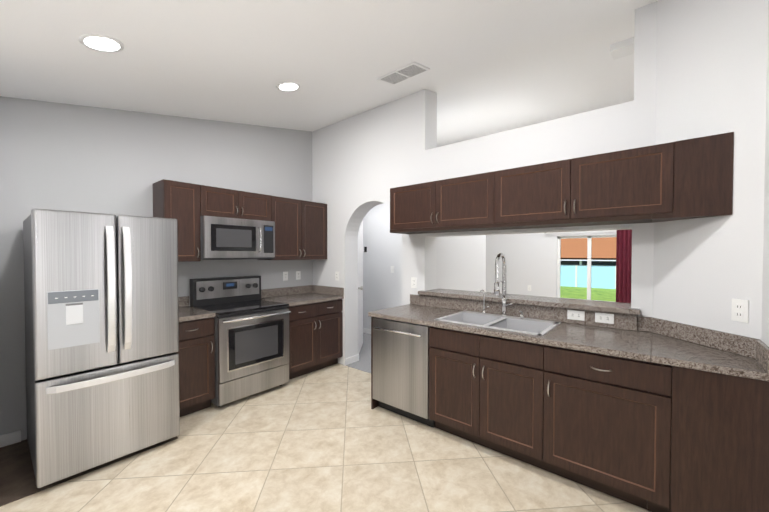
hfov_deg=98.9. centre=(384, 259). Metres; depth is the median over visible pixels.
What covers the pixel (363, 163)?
wall
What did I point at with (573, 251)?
neighbouring house
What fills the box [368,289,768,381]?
countertop
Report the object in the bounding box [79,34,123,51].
recessed light
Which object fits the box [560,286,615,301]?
ground
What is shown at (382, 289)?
wall
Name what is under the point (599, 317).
outlet
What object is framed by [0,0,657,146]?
ceiling
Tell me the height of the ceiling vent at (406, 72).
0.060 m
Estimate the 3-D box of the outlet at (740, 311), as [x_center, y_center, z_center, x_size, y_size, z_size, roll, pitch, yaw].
[1.939,0.277,1.794,0.011,0.120,0.075,0,1,-5]
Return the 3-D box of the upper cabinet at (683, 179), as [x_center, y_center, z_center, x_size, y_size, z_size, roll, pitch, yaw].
[1.087,-0.496,2.718,2.445,0.458,0.357,1,1,40]
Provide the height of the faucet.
0.550 m
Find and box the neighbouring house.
[561,237,615,266]
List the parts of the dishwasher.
handle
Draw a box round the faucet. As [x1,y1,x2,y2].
[479,253,523,318]
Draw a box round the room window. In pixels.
[557,229,631,302]
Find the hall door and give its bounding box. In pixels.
[358,220,362,353]
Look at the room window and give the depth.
5.79 m
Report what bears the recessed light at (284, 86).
in the ceiling
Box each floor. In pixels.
[0,363,649,511]
[0,436,177,506]
[339,333,370,372]
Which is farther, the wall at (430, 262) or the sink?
the wall at (430, 262)
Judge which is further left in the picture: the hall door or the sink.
the hall door
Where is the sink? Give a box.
[434,311,560,335]
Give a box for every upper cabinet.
[152,179,326,261]
[390,132,733,233]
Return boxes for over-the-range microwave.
[200,216,274,259]
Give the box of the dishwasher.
[373,317,434,427]
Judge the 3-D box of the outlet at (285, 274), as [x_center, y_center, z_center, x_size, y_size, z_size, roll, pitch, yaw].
[-1.316,0.216,4.375,0.009,0.117,0.072,1,1,40]
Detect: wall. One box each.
[0,96,312,440]
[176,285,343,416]
[312,89,633,364]
[363,203,485,328]
[425,236,435,290]
[436,235,482,291]
[486,230,616,297]
[631,0,768,346]
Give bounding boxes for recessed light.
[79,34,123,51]
[276,82,299,90]
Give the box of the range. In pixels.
[190,275,290,406]
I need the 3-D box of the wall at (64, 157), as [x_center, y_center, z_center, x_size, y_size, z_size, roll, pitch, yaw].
[-2.048,-0.226,3.612,0.150,3.250,3.000,1,1,40]
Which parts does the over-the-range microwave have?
handle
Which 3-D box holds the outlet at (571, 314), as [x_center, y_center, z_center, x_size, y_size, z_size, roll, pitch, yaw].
[1.493,0.433,2.566,0.117,0.072,0.009,1,1,40]
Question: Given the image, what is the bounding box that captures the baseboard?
[363,328,370,333]
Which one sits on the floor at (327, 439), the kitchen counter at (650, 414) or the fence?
the kitchen counter at (650, 414)
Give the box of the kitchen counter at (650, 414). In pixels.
[368,253,768,511]
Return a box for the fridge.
[23,208,179,487]
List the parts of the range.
handle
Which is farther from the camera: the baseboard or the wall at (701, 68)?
the baseboard
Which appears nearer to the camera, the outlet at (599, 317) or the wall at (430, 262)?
the outlet at (599, 317)
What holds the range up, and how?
on the floor at (327, 439)
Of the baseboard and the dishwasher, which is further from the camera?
the baseboard
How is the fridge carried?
on the floor at (17, 479)
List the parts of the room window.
curtain panel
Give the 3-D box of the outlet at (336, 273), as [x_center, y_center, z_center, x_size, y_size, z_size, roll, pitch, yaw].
[-0.632,0.216,4.386,0.072,0.117,0.010,1,1,40]
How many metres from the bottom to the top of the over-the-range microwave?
0.433 m
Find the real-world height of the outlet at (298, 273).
0.117 m
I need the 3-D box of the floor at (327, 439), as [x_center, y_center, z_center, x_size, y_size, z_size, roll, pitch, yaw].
[0.947,1.511,0.049,9.350,0.100,4.700,1,1,40]
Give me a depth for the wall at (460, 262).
4.14 m
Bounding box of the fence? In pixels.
[560,265,615,288]
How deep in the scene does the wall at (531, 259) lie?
6.82 m
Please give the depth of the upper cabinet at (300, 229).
3.59 m
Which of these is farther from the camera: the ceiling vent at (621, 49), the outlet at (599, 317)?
the ceiling vent at (621, 49)
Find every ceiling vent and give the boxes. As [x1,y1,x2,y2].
[377,61,429,84]
[610,37,634,59]
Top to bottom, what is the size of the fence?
1.350 m
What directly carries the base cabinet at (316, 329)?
on the floor at (327, 439)
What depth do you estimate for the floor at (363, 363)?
4.64 m
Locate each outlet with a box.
[283,272,287,280]
[296,271,300,279]
[335,272,338,280]
[411,277,416,287]
[567,310,584,320]
[595,312,613,323]
[731,299,748,322]
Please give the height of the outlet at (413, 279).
0.117 m
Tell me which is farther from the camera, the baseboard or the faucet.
the baseboard

